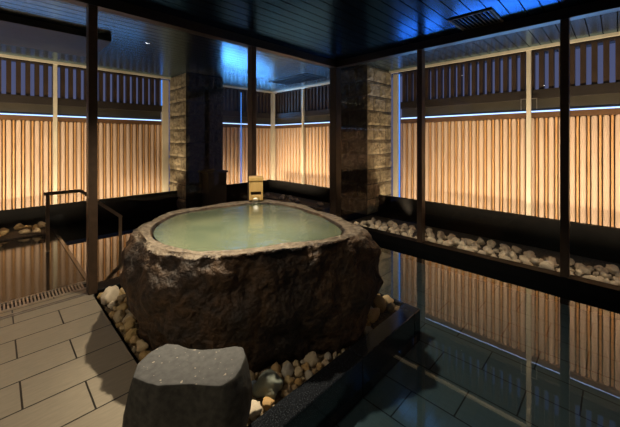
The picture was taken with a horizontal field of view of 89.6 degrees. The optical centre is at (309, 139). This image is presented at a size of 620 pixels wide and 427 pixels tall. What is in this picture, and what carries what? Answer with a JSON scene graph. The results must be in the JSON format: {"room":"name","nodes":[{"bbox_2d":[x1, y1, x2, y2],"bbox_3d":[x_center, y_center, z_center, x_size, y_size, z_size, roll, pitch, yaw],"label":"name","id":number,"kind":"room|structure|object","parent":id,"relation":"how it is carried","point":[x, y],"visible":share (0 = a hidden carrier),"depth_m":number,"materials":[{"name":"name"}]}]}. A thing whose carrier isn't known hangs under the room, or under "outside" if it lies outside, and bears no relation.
{"room":"spa","nodes":[
{"label":"spa","id":0,"kind":"room"},
{"bbox_2d":[0,225,45,241],"bbox_3d":[-4.968,1.204,2.796,0.600,0.032,4.000,0,0,45],"label":"ground strip","id":1,"kind":"object","parent":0,"point":[13,234],"depth_m":3.92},
{"bbox_2d":[0,230,7,235],"bbox_3d":[-3.827,1.155,3.885,0.104,0.071,0.081,0,0,38],"label":"pebble","id":2,"kind":"object","parent":1,"relation":"on","point":[3,232],"visible":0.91,"depth_m":3.87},
{"bbox_2d":[13,223,23,229],"bbox_3d":[-3.839,1.145,4.115,0.098,0.092,0.100,0,0,32],"label":"pebble","id":3,"kind":"object","parent":1,"relation":"on","point":[19,226],"visible":0.9,"depth_m":4.10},
{"bbox_2d":[18,228,30,233],"bbox_3d":[-3.604,1.156,3.945,0.125,0.070,0.084,0,0,-33],"label":"pebble","id":4,"kind":"object","parent":1,"relation":"on","point":[24,231],"visible":1,"depth_m":3.93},
{"bbox_2d":[22,225,31,229],"bbox_3d":[-3.695,1.147,4.083,0.075,0.087,0.102,0,0,-9],"label":"pebble","id":5,"kind":"object","parent":1,"relation":"on","point":[25,226],"visible":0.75,"depth_m":4.05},
{"bbox_2d":[32,228,40,232],"bbox_3d":[-3.482,1.154,3.976,0.109,0.074,0.078,0,0,22],"label":"pebble","id":6,"kind":"object","parent":1,"relation":"on","point":[36,230],"visible":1,"depth_m":3.96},
{"bbox_2d":[37,221,45,227],"bbox_3d":[-3.633,1.145,4.222,0.102,0.092,0.088,0,0,43],"label":"pebble","id":7,"kind":"object","parent":1,"relation":"on","point":[41,224],"visible":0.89,"depth_m":4.20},
{"bbox_2d":[0,227,84,306],"bbox_3d":[-4.676,1.252,2.543,3.770,0.096,4.050,0,0,45],"label":"pool water","id":8,"kind":"structure","parent":0,"point":[26,268],"depth_m":2.95,"materials":[{"name":"liquid"}]},
{"bbox_2d":[0,13,110,56],"bbox_3d":[-4.205,-1.165,2.359,1.000,0.070,4.450,0,0,45],"label":"soffit beam","id":9,"kind":"structure","parent":0,"point":[14,30],"depth_m":3.42,"materials":[{"name":"paint"}]},
{"bbox_2d":[0,288,138,426],"bbox_3d":[-1.030,1.250,-0.424,5.270,0.100,3.150,0,0,45],"label":"floor","id":10,"kind":"structure","parent":0,"point":[63,364],"depth_m":1.65,"materials":[{"name":"beige tile"}]},
{"bbox_2d":[0,281,85,311],"bbox_3d":[-2.962,1.250,1.483,0.160,0.100,3.150,0,0,45],"label":"floor grate","id":11,"kind":"object","parent":10,"relation":"in","point":[73,287],"visible":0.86,"depth_m":2.41,"materials":[{"name":"metal"}]},
{"bbox_2d":[0,292,87,319],"bbox_3d":[-2.827,1.197,1.336,0.040,0.006,3.130,0,0,45],"label":"trim","id":12,"kind":"structure","parent":10,"relation":"on","point":[81,294],"depth_m":2.25,"materials":[{"name":"stone"}]},
{"bbox_2d":[86,4,97,294],"bbox_3d":[-1.718,0.075,2.459,0.090,2.250,0.060,0,0,45],"label":"post","id":13,"kind":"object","parent":10,"relation":"on","point":[91,10],"depth_m":2.43,"materials":[{"name":"brown wood"}]},
{"bbox_2d":[95,276,121,296],"bbox_3d":[-0.656,1.335,3.563,0.160,0.330,3.010,0,0,45],"label":"trim","id":14,"kind":"structure","parent":10,"relation":"on","point":[102,285],"depth_m":2.54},
{"bbox_2d":[248,46,255,200],"bbox_3d":[-0.657,0.075,3.534,0.090,2.250,0.060,0,0,45],"label":"post","id":15,"kind":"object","parent":14,"relation":"on","point":[251,50],"depth_m":3.50,"materials":[{"name":"wood"}]},
{"bbox_2d":[330,67,340,216],"bbox_3d":[0.373,0.075,4.577,0.120,2.250,0.120,0,0,45],"label":"post","id":16,"kind":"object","parent":14,"relation":"on","point":[335,73],"depth_m":4.53,"materials":[{"name":"wood"}]},
{"bbox_2d":[93,295,137,364],"bbox_3d":[-1.109,1.225,1.859,1.590,0.050,0.012,0,0,45],"label":"trim","id":17,"kind":"structure","parent":10,"relation":"attached to","point":[109,319],"depth_m":1.98,"materials":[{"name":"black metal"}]},
{"bbox_2d":[122,344,251,426],"bbox_3d":[-0.485,1.049,1.256,0.489,0.303,0.264,0,0,3],"label":"step stone","id":18,"kind":"structure","parent":10,"relation":"on","point":[173,385],"depth_m":1.16,"materials":[{"name":"stone"}]},
{"bbox_2d":[99,299,399,426],"bbox_3d":[-0.491,1.365,2.350,1.780,0.270,1.555,0,0,45],"label":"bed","id":19,"kind":"object","parent":10,"relation":"on","point":[386,313],"depth_m":1.79,"materials":[{"name":"stone"}]},
{"bbox_2d":[101,285,119,304],"bbox_3d":[-1.500,1.171,2.344,0.095,0.125,0.166,0,0,9],"label":"pebble","id":20,"kind":"object","parent":19,"relation":"on","point":[111,293],"visible":0.85,"depth_m":2.31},
{"bbox_2d":[108,311,114,318],"bbox_3d":[-1.361,1.209,2.155,0.055,0.048,0.054,0,0,-21],"label":"pebble","id":21,"kind":"object","parent":19,"relation":"on","point":[111,314],"visible":0.61,"depth_m":2.14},
{"bbox_2d":[107,301,116,309],"bbox_3d":[-1.441,1.204,2.267,0.060,0.058,0.080,0,0,-39],"label":"pebble","id":22,"kind":"object","parent":19,"relation":"on","point":[110,305],"visible":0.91,"depth_m":2.25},
{"bbox_2d":[113,310,123,322],"bbox_3d":[-1.301,1.195,2.119,0.090,0.077,0.066,0,0,44],"label":"pebble","id":23,"kind":"object","parent":19,"relation":"on","point":[118,316],"visible":0.97,"depth_m":2.10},
{"bbox_2d":[115,322,122,327],"bbox_3d":[-1.257,1.216,2.055,0.048,0.035,0.043,0,0,-9],"label":"pebble","id":24,"kind":"object","parent":19,"relation":"on","point":[118,324],"visible":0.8,"depth_m":2.04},
{"bbox_2d":[116,303,127,313],"bbox_3d":[-1.336,1.200,2.217,0.068,0.067,0.063,0,0,-8],"label":"pebble","id":25,"kind":"object","parent":19,"relation":"on","point":[124,306],"visible":0.76,"depth_m":2.20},
{"bbox_2d":[117,294,126,303],"bbox_3d":[-1.415,1.200,2.363,0.066,0.065,0.067,0,0,26],"label":"pebble","id":26,"kind":"object","parent":19,"relation":"on","point":[120,298],"visible":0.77,"depth_m":2.34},
{"bbox_2d":[123,320,134,333],"bbox_3d":[-1.153,1.191,1.993,0.071,0.085,0.072,0,0,41],"label":"pebble","id":27,"kind":"object","parent":19,"relation":"on","point":[129,324],"visible":0.83,"depth_m":1.97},
{"bbox_2d":[122,312,135,323],"bbox_3d":[-1.213,1.200,2.112,0.106,0.066,0.061,0,0,-28],"label":"pebble","id":28,"kind":"object","parent":19,"relation":"on","point":[130,313],"visible":0.33,"depth_m":2.09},
{"bbox_2d":[124,316,135,322],"bbox_3d":[-1.184,1.199,2.056,0.076,0.069,0.055,0,0,42],"label":"pebble","id":29,"kind":"object","parent":19,"relation":"on","point":[129,317],"visible":0.38,"depth_m":2.05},
{"bbox_2d":[124,328,137,342],"bbox_3d":[-1.100,1.198,1.918,0.068,0.070,0.076,0,0,-17],"label":"pebble","id":30,"kind":"object","parent":19,"relation":"on","point":[133,331],"visible":0.85,"depth_m":1.90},
{"bbox_2d":[130,335,139,345],"bbox_3d":[-1.047,1.201,1.866,0.058,0.063,0.052,0,0,39],"label":"pebble","id":31,"kind":"object","parent":19,"relation":"on","point":[133,341],"visible":0.87,"depth_m":1.85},
{"bbox_2d":[136,339,148,352],"bbox_3d":[-0.971,1.194,1.809,0.065,0.078,0.080,0,0,-26],"label":"pebble","id":32,"kind":"object","parent":19,"relation":"on","point":[142,345],"visible":0.88,"depth_m":1.78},
{"bbox_2d":[139,350,150,360],"bbox_3d":[-0.899,1.197,1.717,0.066,0.072,0.066,0,0,12],"label":"pebble","id":33,"kind":"object","parent":19,"relation":"on","point":[143,354],"visible":0.47,"depth_m":1.70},
{"bbox_2d":[120,199,383,372],"bbox_3d":[-0.485,0.897,2.224,1.486,0.646,1.586,0,0,-31],"label":"bathtub","id":34,"kind":"object","parent":19,"relation":"on","point":[279,303],"visible":0.85,"depth_m":1.65,"materials":[{"name":"stone"}]},
{"bbox_2d":[154,204,340,250],"bbox_3d":[-0.436,0.594,2.201,1.277,0.001,1.162,0,0,45],"label":"water","id":35,"kind":"object","parent":34,"relation":"in","point":[253,225],"visible":0.9,"depth_m":2.09,"materials":[{"name":"liquid"}]},
{"bbox_2d":[248,176,262,200],"bbox_3d":[-0.515,0.457,2.977,0.138,0.218,0.140,0,0,-10],"label":"spout","id":36,"kind":"object","parent":34,"relation":"on","point":[255,182],"visible":1,"depth_m":2.92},
{"bbox_2d":[249,370,254,380],"bbox_3d":[-0.305,1.203,1.585,0.052,0.060,0.064,0,0,-44],"label":"pebble","id":37,"kind":"object","parent":19,"relation":"on","point":[251,372],"visible":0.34,"depth_m":1.57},
{"bbox_2d":[249,400,261,420],"bbox_3d":[-0.250,1.201,1.387,0.064,0.065,0.070,0,0,-21],"label":"pebble","id":38,"kind":"object","parent":19,"relation":"on","point":[256,408],"visible":0.84,"depth_m":1.36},
{"bbox_2d":[252,369,282,399],"bbox_3d":[-0.199,1.175,1.507,0.142,0.115,0.102,0,0,11],"label":"pebble","id":39,"kind":"object","parent":19,"relation":"on","point":[269,383],"visible":0.97,"depth_m":1.48,"materials":[{"name":"stone"}]},
{"bbox_2d":[262,396,274,410],"bbox_3d":[-0.190,1.209,1.428,0.054,0.049,0.052,0,0,1],"label":"pebble","id":40,"kind":"object","parent":19,"relation":"on","point":[267,403],"visible":0.99,"depth_m":1.42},
{"bbox_2d":[271,362,280,372],"bbox_3d":[-0.178,1.208,1.649,0.051,0.049,0.070,0,0,16],"label":"pebble","id":41,"kind":"object","parent":19,"relation":"on","point":[276,367],"visible":0.73,"depth_m":1.64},
{"bbox_2d":[281,384,292,396],"bbox_3d":[-0.113,1.210,1.506,0.048,0.045,0.052,0,0,44],"label":"pebble","id":42,"kind":"object","parent":19,"relation":"on","point":[287,389],"visible":0.88,"depth_m":1.49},
{"bbox_2d":[281,363,293,377],"bbox_3d":[-0.116,1.198,1.623,0.074,0.070,0.060,0,0,-34],"label":"pebble","id":43,"kind":"object","parent":19,"relation":"on","point":[287,369],"visible":0.91,"depth_m":1.61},
{"bbox_2d":[284,375,294,384],"bbox_3d":[-0.101,1.211,1.566,0.056,0.045,0.054,0,0,-35],"label":"pebble","id":44,"kind":"object","parent":19,"relation":"on","point":[288,379],"visible":0.77,"depth_m":1.56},
{"bbox_2d":[293,360,299,366],"bbox_3d":[-0.074,1.214,1.695,0.042,0.038,0.037,0,0,2],"label":"pebble","id":45,"kind":"object","parent":19,"relation":"on","point":[296,363],"visible":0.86,"depth_m":1.69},
{"bbox_2d":[294,366,302,376],"bbox_3d":[-0.059,1.208,1.630,0.051,0.050,0.040,0,0,-26],"label":"pebble","id":46,"kind":"object","parent":19,"relation":"on","point":[298,370],"visible":1,"depth_m":1.62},
{"bbox_2d":[294,378,302,385],"bbox_3d":[-0.056,1.215,1.569,0.046,0.037,0.032,0,0,-35],"label":"pebble","id":47,"kind":"object","parent":19,"relation":"on","point":[298,381],"visible":0.93,"depth_m":1.56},
{"bbox_2d":[301,362,309,370],"bbox_3d":[-0.021,1.213,1.663,0.047,0.040,0.044,0,0,43],"label":"pebble","id":48,"kind":"object","parent":19,"relation":"on","point":[305,366],"visible":0.91,"depth_m":1.66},
{"bbox_2d":[305,370,313,379],"bbox_3d":[-0.006,1.213,1.613,0.045,0.041,0.056,0,0,-35],"label":"pebble","id":49,"kind":"object","parent":19,"relation":"on","point":[308,373],"visible":0.82,"depth_m":1.60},
{"bbox_2d":[303,351,318,366],"bbox_3d":[0.011,1.198,1.704,0.064,0.069,0.075,0,0,-45],"label":"pebble","id":50,"kind":"object","parent":19,"relation":"on","point":[311,358],"visible":0.94,"depth_m":1.69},
{"bbox_2d":[316,361,322,369],"bbox_3d":[0.049,1.212,1.672,0.038,0.043,0.036,0,0,33],"label":"pebble","id":51,"kind":"object","parent":19,"relation":"on","point":[319,365],"visible":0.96,"depth_m":1.66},
{"bbox_2d":[322,359,329,366],"bbox_3d":[0.085,1.215,1.696,0.046,0.035,0.038,0,0,-13],"label":"pebble","id":52,"kind":"object","parent":19,"relation":"on","point":[325,362],"visible":0.82,"depth_m":1.69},
{"bbox_2d":[324,351,331,360],"bbox_3d":[0.101,1.209,1.744,0.038,0.047,0.062,0,0,25],"label":"pebble","id":53,"kind":"object","parent":19,"relation":"on","point":[328,356],"visible":0.93,"depth_m":1.73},
{"bbox_2d":[364,326,372,333],"bbox_3d":[0.370,1.208,1.985,0.066,0.049,0.057,0,0,-14],"label":"pebble","id":54,"kind":"object","parent":19,"relation":"on","point":[368,329],"visible":0.72,"depth_m":1.97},
{"bbox_2d":[367,307,379,322],"bbox_3d":[0.436,1.189,2.122,0.109,0.088,0.107,0,0,-15],"label":"pebble","id":55,"kind":"object","parent":19,"relation":"on","point":[373,315],"visible":0.84,"depth_m":2.10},
{"bbox_2d":[372,294,385,312],"bbox_3d":[0.497,1.174,2.251,0.092,0.118,0.142,0,0,-14],"label":"pebble","id":56,"kind":"object","parent":19,"relation":"on","point":[379,301],"visible":0.78,"depth_m":2.21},
{"bbox_2d":[383,295,393,306],"bbox_3d":[0.573,1.195,2.319,0.109,0.075,0.096,0,0,-40],"label":"pebble","id":57,"kind":"object","parent":19,"relation":"on","point":[388,299],"visible":0.59,"depth_m":2.29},
{"bbox_2d":[387,302,394,312],"bbox_3d":[0.580,1.201,2.241,0.058,0.064,0.060,0,0,-13],"label":"pebble","id":58,"kind":"object","parent":19,"relation":"on","point":[391,306],"visible":1,"depth_m":2.22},
{"bbox_2d":[65,229,133,281],"bbox_3d":[-1.978,1.500,5.149,3.950,0.400,3.450,0,0,45],"label":"floor","id":59,"kind":"structure","parent":0,"point":[108,244],"depth_m":4.71,"materials":[{"name":"wood"}]},
{"bbox_2d":[50,223,85,280],"bbox_3d":[-2.759,1.348,3.518,2.730,0.304,0.030,0,0,45],"label":"trim","id":60,"kind":"structure","parent":59,"relation":"on","point":[66,248],"depth_m":3.29,"materials":[{"name":"black stone"}]},
{"bbox_2d":[44,189,121,269],"bbox_3d":[-2.591,1.081,3.610,0.030,1.038,0.747,0,0,45],"label":"handrail","id":61,"kind":"object","parent":59,"relation":"on","point":[47,194],"visible":0.98,"depth_m":3.48,"materials":[{"name":"brown metal"}]},
{"bbox_2d":[74,197,263,223],"bbox_3d":[-1.541,1.250,4.738,2.750,0.001,3.420,0,0,45],"label":"pool water","id":62,"kind":"object","parent":59,"relation":"in","point":[243,198],"visible":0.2,"depth_m":5.38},
{"bbox_2d":[201,169,227,206],"bbox_3d":[-1.759,0.932,5.755,0.270,0.735,0.400,0,0,45],"label":"pedestal","id":63,"kind":"object","parent":62,"relation":"in","point":[213,181],"visible":0.79,"depth_m":5.65,"materials":[{"name":"wood"}]},
{"bbox_2d":[0,180,268,241],"bbox_3d":[-4.040,1.219,4.733,0.800,0.562,8.060,0,0,45],"label":"plinth","id":64,"kind":"object","parent":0,"point":[63,216],"visible":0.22,"depth_m":4.95,"materials":[{"name":"black stone"}]},
{"bbox_2d":[53,64,56,203],"bbox_3d":[-3.938,-0.065,4.822,0.050,2.270,0.050,0,0,45],"label":"steel post","id":65,"kind":"object","parent":64,"relation":"on","point":[54,65],"visible":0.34,"depth_m":4.80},
{"bbox_2d":[0,57,161,209],"bbox_3d":[-4.881,-0.065,4.024,0.140,2.270,5.670,0,0,45],"label":"screen","id":66,"kind":"object","parent":64,"relation":"on","point":[129,150],"visible":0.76,"depth_m":5.02,"materials":[{"name":"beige wood"}]},
{"bbox_2d":[161,80,168,191],"bbox_3d":[-2.818,-0.045,6.056,0.080,2.230,0.120,0,0,45],"label":"end panel","id":67,"kind":"object","parent":64,"relation":"on","point":[165,83],"visible":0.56,"depth_m":6.03,"materials":[{"name":"paint"}]},
{"bbox_2d":[223,87,271,184],"bbox_3d":[-1.600,-0.065,7.347,0.140,2.270,1.730,0,0,45],"label":"screen","id":68,"kind":"object","parent":64,"relation":"on","point":[235,101],"visible":0.62,"depth_m":7.30,"materials":[{"name":"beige wood"}]},
{"bbox_2d":[169,73,222,208],"bbox_3d":[-2.210,0.060,6.031,0.781,2.520,0.760,0,0,45],"label":"pillar","id":69,"kind":"structure","parent":0,"point":[196,100],"depth_m":5.73,"materials":[{"name":"stone blocks"}]},
{"bbox_2d":[0,54,276,93],"bbox_3d":[-3.695,-1.183,4.982,0.040,0.035,8.900,0,0,45],"label":"trim","id":70,"kind":"structure","parent":69,"relation":"attached to","point":[1,55],"depth_m":5.17,"materials":[{"name":"paint"}]},
{"bbox_2d":[263,191,329,213],"bbox_3d":[-0.381,1.350,6.348,2.140,0.300,0.500,0,0,45],"label":"ground strip","id":71,"kind":"object","parent":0,"point":[310,203],"visible":0.14,"depth_m":6.09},
{"bbox_2d":[0,0,619,93],"bbox_3d":[-0.898,-1.225,2.222,8.800,0.050,8.900,0,0,45],"label":"soffit","id":72,"kind":"structure","parent":0,"point":[136,46],"depth_m":4.18,"materials":[{"name":"wood"}]},
{"bbox_2d":[268,74,325,84],"bbox_3d":[-0.270,-1.193,6.203,1.100,0.017,0.550,0,0,45],"label":"ceiling vent","id":73,"kind":"object","parent":72,"relation":"attached to","point":[277,82],"visible":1,"depth_m":6.16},
{"bbox_2d":[119,0,597,60],"bbox_3d":[0.056,-1.165,0.626,5.200,0.050,6.170,0,0,45],"label":"ceiling","id":74,"kind":"structure","parent":0,"point":[335,30],"depth_m":2.88,"materials":[{"name":"black paint"}]},
{"bbox_2d":[58,0,335,67],"bbox_3d":[-1.759,-1.095,2.417,0.100,0.090,6.170,0,0,45],"label":"trim","id":75,"kind":"structure","parent":74,"relation":"attached to","point":[116,7],"depth_m":3.02,"materials":[{"name":"wood"}]},
{"bbox_2d":[448,8,503,30],"bbox_3d":[1.577,-1.133,2.964,0.370,0.017,0.400,0,0,45],"label":"ceiling vent","id":76,"kind":"object","parent":74,"relation":"in","point":[490,9],"visible":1,"depth_m":2.94,"materials":[{"name":"metal"}]},
{"bbox_2d":[336,0,619,67],"bbox_3d":[2.224,-1.095,2.751,5.100,0.090,0.100,0,0,45],"label":"trim","id":77,"kind":"structure","parent":74,"relation":"attached to","point":[599,7],"depth_m":3.08,"materials":[{"name":"wood"}]},
{"bbox_2d":[341,65,391,214],"bbox_3d":[0.916,0.000,5.497,0.780,2.400,0.789,0,0,45],"label":"pillar","id":78,"kind":"structure","parent":0,"point":[366,162],"depth_m":5.17,"materials":[{"name":"stone blocks"}]},
{"bbox_2d":[272,31,619,92],"bbox_3d":[2.037,-1.183,4.846,8.310,0.035,0.040,0,0,45],"label":"trim","id":79,"kind":"structure","parent":78,"relation":"attached to","point":[614,33],"depth_m":4.27,"materials":[{"name":"paint"}]},
{"bbox_2d":[269,179,619,263],"bbox_3d":[1.912,1.208,5.068,8.800,0.585,0.900,0,0,45],"label":"plinth","id":80,"kind":"object","parent":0,"point":[598,242],"visible":0.47,"depth_m":4.00,"materials":[{"name":"black stone"}]},
{"bbox_2d":[271,94,274,179],"bbox_3d":[-0.931,-0.045,7.832,0.090,2.230,0.080,0,0,45],"label":"end panel","id":81,"kind":"object","parent":80,"relation":"on","point":[272,95],"visible":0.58,"depth_m":7.80,"materials":[{"name":"paint"}]},
{"bbox_2d":[275,84,329,187],"bbox_3d":[0.043,-0.065,7.054,2.610,2.270,0.140,0,0,45],"label":"screen","id":82,"kind":"object","parent":80,"relation":"on","point":[288,104],"visible":0.66,"depth_m":7.16,"materials":[{"name":"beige wood"}]},
{"bbox_2d":[302,88,303,183],"bbox_3d":[-0.159,-0.065,7.098,0.050,2.270,0.050,0,0,45],"label":"steel post","id":83,"kind":"object","parent":80,"relation":"on","point":[302,88],"visible":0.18,"depth_m":7.08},
{"bbox_2d":[393,74,398,196],"bbox_3d":[1.532,-0.045,5.527,0.095,2.230,0.080,0,0,45],"label":"end panel","id":84,"kind":"object","parent":80,"relation":"on","point":[395,76],"visible":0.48,"depth_m":5.48,"materials":[{"name":"paint"}]},
{"bbox_2d":[400,36,619,227],"bbox_3d":[3.366,-0.065,3.773,4.910,2.270,0.140,0,0,45],"label":"screen","id":85,"kind":"object","parent":80,"relation":"on","point":[474,160],"visible":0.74,"depth_m":4.26,"materials":[{"name":"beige wood"}]},
{"bbox_2d":[399,74,399,196],"bbox_3d":[1.563,-0.045,5.455,0.017,2.210,0.018,0,0,45],"label":"tube","id":86,"kind":"object","parent":85,"relation":"attached to","point":[399,74],"visible":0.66,"depth_m":5.45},
{"bbox_2d":[521,50,536,215],"bbox_3d":[2.877,-0.065,4.102,0.180,2.270,0.050,0,0,45],"label":"steel post","id":87,"kind":"object","parent":80,"relation":"on","point":[528,53],"visible":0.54,"depth_m":4.08,"materials":[{"name":"metal"}]},
{"bbox_2d":[334,252,619,426],"bbox_3d":[1.163,1.360,1.712,5.150,0.120,2.970,0,0,45],"label":"pool water","id":88,"kind":"structure","parent":0,"point":[486,354],"depth_m":1.98,"materials":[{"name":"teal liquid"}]},
{"bbox_2d":[247,350,361,426],"bbox_3d":[-0.053,1.350,1.448,0.110,0.300,0.866,0,0,45],"label":"kerb slab","id":89,"kind":"object","parent":88,"relation":"on","point":[327,396],"visible":0.8,"depth_m":1.52,"materials":[{"name":"black stone"}]},
{"bbox_2d":[348,308,413,396],"bbox_3d":[0.469,1.350,1.977,0.110,0.300,0.606,0,0,45],"label":"kerb slab","id":90,"kind":"object","parent":88,"relation":"on","point":[384,346],"visible":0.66,"depth_m":1.91,"materials":[{"name":"black stone"}]},
{"bbox_2d":[378,292,403,305],"bbox_3d":[0.063,1.350,2.913,1.756,0.300,0.025,0,0,45],"label":"kerb slab","id":91,"kind":"object","parent":88,"relation":"on","point":[396,302],"visible":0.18,"depth_m":2.32,"materials":[{"name":"black stone"}]},
{"bbox_2d":[399,303,419,344],"bbox_3d":[0.712,1.350,2.230,0.120,0.300,0.086,0,0,45],"label":"kerb slab","id":92,"kind":"object","parent":88,"relation":"on","point":[416,311],"visible":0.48,"depth_m":2.20,"materials":[{"name":"black stone"}]},
{"bbox_2d":[359,225,619,319],"bbox_3d":[2.227,1.344,2.748,5.090,0.312,0.120,0,0,45],"label":"pool edge","id":93,"kind":"structure","parent":88,"relation":"on","point":[601,298],"depth_m":2.98,"materials":[{"name":"stone"}]},
{"bbox_2d":[417,49,424,242],"bbox_3d":[1.303,0.075,3.660,0.060,2.250,0.090,0,0,45],"label":"post","id":94,"kind":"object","parent":93,"relation":"on","point":[420,53],"depth_m":3.63,"materials":[{"name":"wood"}]},
{"bbox_2d":[560,18,569,277],"bbox_3d":[2.237,0.075,2.738,0.060,2.250,0.090,0,0,45],"label":"post","id":95,"kind":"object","parent":93,"relation":"on","point":[564,23],"depth_m":2.71,"materials":[{"name":"wood"}]},
{"bbox_2d":[349,215,619,280],"bbox_3d":[2.561,1.385,3.149,5.180,0.230,0.920,0,0,45],"label":"ground strip","id":96,"kind":"object","parent":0,"point":[539,253],"visible":0.11,"depth_m":3.72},
{"bbox_2d":[400,223,408,228],"bbox_3d":[1.347,1.230,4.446,0.125,0.086,0.072,0,0,21],"label":"pebble","id":97,"kind":"object","parent":96,"relation":"on","point":[404,225],"visible":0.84,"depth_m":4.42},
{"bbox_2d":[437,232,443,238],"bbox_3d":[1.669,1.229,3.999,0.117,0.087,0.079,0,0,-28],"label":"pebble","id":98,"kind":"object","parent":96,"relation":"on","point":[439,235],"visible":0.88,"depth_m":3.97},
{"bbox_2d":[446,233,455,239],"bbox_3d":[1.785,1.226,3.947,0.120,0.094,0.081,0,0,-4],"label":"pebble","id":99,"kind":"object","parent":96,"relation":"on","point":[451,235],"visible":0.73,"depth_m":3.92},
{"bbox_2d":[451,237,459,244],"bbox_3d":[1.762,1.226,3.780,0.068,0.095,0.127,0,0,-31],"label":"pebble","id":100,"kind":"object","parent":96,"relation":"on","point":[456,240],"visible":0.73,"depth_m":3.76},
{"bbox_2d":[458,240,465,245],"bbox_3d":[1.799,1.229,3.683,0.093,0.088,0.106,0,0,-1],"label":"pebble","id":101,"kind":"object","parent":96,"relation":"on","point":[461,243],"visible":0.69,"depth_m":3.66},
{"bbox_2d":[469,246,477,252],"bbox_3d":[1.859,1.237,3.517,0.098,0.072,0.086,0,0,-10],"label":"pebble","id":102,"kind":"object","parent":96,"relation":"on","point":[475,248],"visible":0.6,"depth_m":3.50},
{"bbox_2d":[477,237,485,244],"bbox_3d":[2.078,1.230,3.786,0.090,0.086,0.101,0,0,-31],"label":"pebble","id":103,"kind":"object","parent":96,"relation":"on","point":[480,241],"visible":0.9,"depth_m":3.76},
{"bbox_2d":[483,246,491,250],"bbox_3d":[1.998,1.229,3.510,0.088,0.088,0.100,0,0,5],"label":"pebble","id":104,"kind":"object","parent":96,"relation":"on","point":[485,248],"visible":0.56,"depth_m":3.49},
{"bbox_2d":[484,249,494,255],"bbox_3d":[1.969,1.233,3.409,0.100,0.080,0.103,0,0,-3],"label":"pebble","id":105,"kind":"object","parent":96,"relation":"on","point":[489,252],"visible":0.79,"depth_m":3.39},
{"bbox_2d":[487,240,495,247],"bbox_3d":[2.142,1.228,3.690,0.091,0.089,0.087,0,0,-31],"label":"pebble","id":106,"kind":"object","parent":96,"relation":"on","point":[491,243],"visible":0.91,"depth_m":3.67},
{"bbox_2d":[498,251,507,256],"bbox_3d":[2.058,1.226,3.328,0.122,0.093,0.082,0,0,-45],"label":"pebble","id":107,"kind":"object","parent":96,"relation":"on","point":[502,253],"visible":0.7,"depth_m":3.30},
{"bbox_2d":[498,245,510,251],"bbox_3d":[2.186,1.229,3.508,0.119,0.088,0.083,0,0,26],"label":"pebble","id":108,"kind":"object","parent":96,"relation":"on","point":[503,247],"visible":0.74,"depth_m":3.49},
{"bbox_2d":[508,251,517,258],"bbox_3d":[2.174,1.231,3.339,0.079,0.084,0.109,0,0,18],"label":"pebble","id":109,"kind":"object","parent":96,"relation":"on","point":[511,254],"visible":0.92,"depth_m":3.31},
{"bbox_2d":[511,245,521,253],"bbox_3d":[2.311,1.233,3.498,0.098,0.080,0.089,0,0,-27],"label":"pebble","id":110,"kind":"object","parent":96,"relation":"on","point":[515,249],"visible":0.93,"depth_m":3.48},
{"bbox_2d":[519,255,529,262],"bbox_3d":[2.194,1.232,3.205,0.079,0.082,0.101,0,0,6],"label":"pebble","id":111,"kind":"object","parent":96,"relation":"on","point":[523,258],"visible":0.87,"depth_m":3.19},
{"bbox_2d":[524,252,534,259],"bbox_3d":[2.322,1.231,3.312,0.105,0.084,0.080,0,0,-27],"label":"pebble","id":112,"kind":"object","parent":96,"relation":"on","point":[527,254],"visible":0.62,"depth_m":3.29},
{"bbox_2d":[530,257,540,264],"bbox_3d":[2.298,1.234,3.174,0.102,0.078,0.088,0,0,-5],"label":"pebble","id":113,"kind":"object","parent":96,"relation":"on","point":[536,261],"visible":0.86,"depth_m":3.15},
{"bbox_2d":[538,261,554,270],"bbox_3d":[2.242,1.213,2.970,0.128,0.121,0.125,0,0,27],"label":"pebble","id":114,"kind":"object","parent":96,"relation":"on","point":[544,264],"visible":0.56,"depth_m":2.94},
{"bbox_2d":[546,257,556,263],"bbox_3d":[2.456,1.235,3.181,0.090,0.077,0.112,0,0,24],"label":"pebble","id":115,"kind":"object","parent":96,"relation":"on","point":[553,259],"visible":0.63,"depth_m":3.16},
{"bbox_2d":[575,268,583,276],"bbox_3d":[2.513,1.233,2.905,0.063,0.079,0.111,0,0,28],"label":"pebble","id":116,"kind":"object","parent":96,"relation":"on","point":[579,271],"visible":1,"depth_m":2.88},
{"bbox_2d":[574,263,585,268],"bbox_3d":[2.640,1.240,3.039,0.086,0.066,0.118,0,0,21],"label":"pebble","id":117,"kind":"object","parent":96,"relation":"on","point":[577,265],"visible":0.61,"depth_m":3.03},
{"bbox_2d":[581,267,590,274],"bbox_3d":[2.588,1.238,2.949,0.088,0.069,0.096,0,0,-10],"label":"pebble","id":118,"kind":"object","parent":96,"relation":"on","point":[586,271],"visible":0.73,"depth_m":2.91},
{"bbox_2d":[582,275,599,280],"bbox_3d":[2.490,1.235,2.767,0.108,0.076,0.101,0,0,6],"label":"pebble","id":119,"kind":"object","parent":96,"relation":"on","point":[592,277],"visible":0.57,"depth_m":2.75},
{"bbox_2d":[596,267,608,273],"bbox_3d":[2.757,1.232,2.948,0.122,0.081,0.079,0,0,-28],"label":"pebble","id":120,"kind":"object","parent":96,"relation":"on","point":[599,269],"visible":0.77,"depth_m":2.93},
{"bbox_2d":[599,271,611,278],"bbox_3d":[2.685,1.233,2.833,0.079,0.080,0.110,0,0,31],"label":"pebble","id":121,"kind":"object","parent":96,"relation":"on","point":[603,274],"visible":0.74,"depth_m":2.81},
{"bbox_2d":[601,278,610,283],"bbox_3d":[2.536,1.230,2.667,0.067,0.085,0.129,0,0,37],"label":"pebble","id":122,"kind":"object","parent":96,"relation":"on","point":[606,280],"visible":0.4,"depth_m":2.65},
{"bbox_2d":[605,264,618,274],"bbox_3d":[2.882,1.226,2.970,0.089,0.094,0.112,0,0,-12],"label":"pebble","id":123,"kind":"object","parent":96,"relation":"on","point":[613,269],"visible":0.88,"depth_m":2.95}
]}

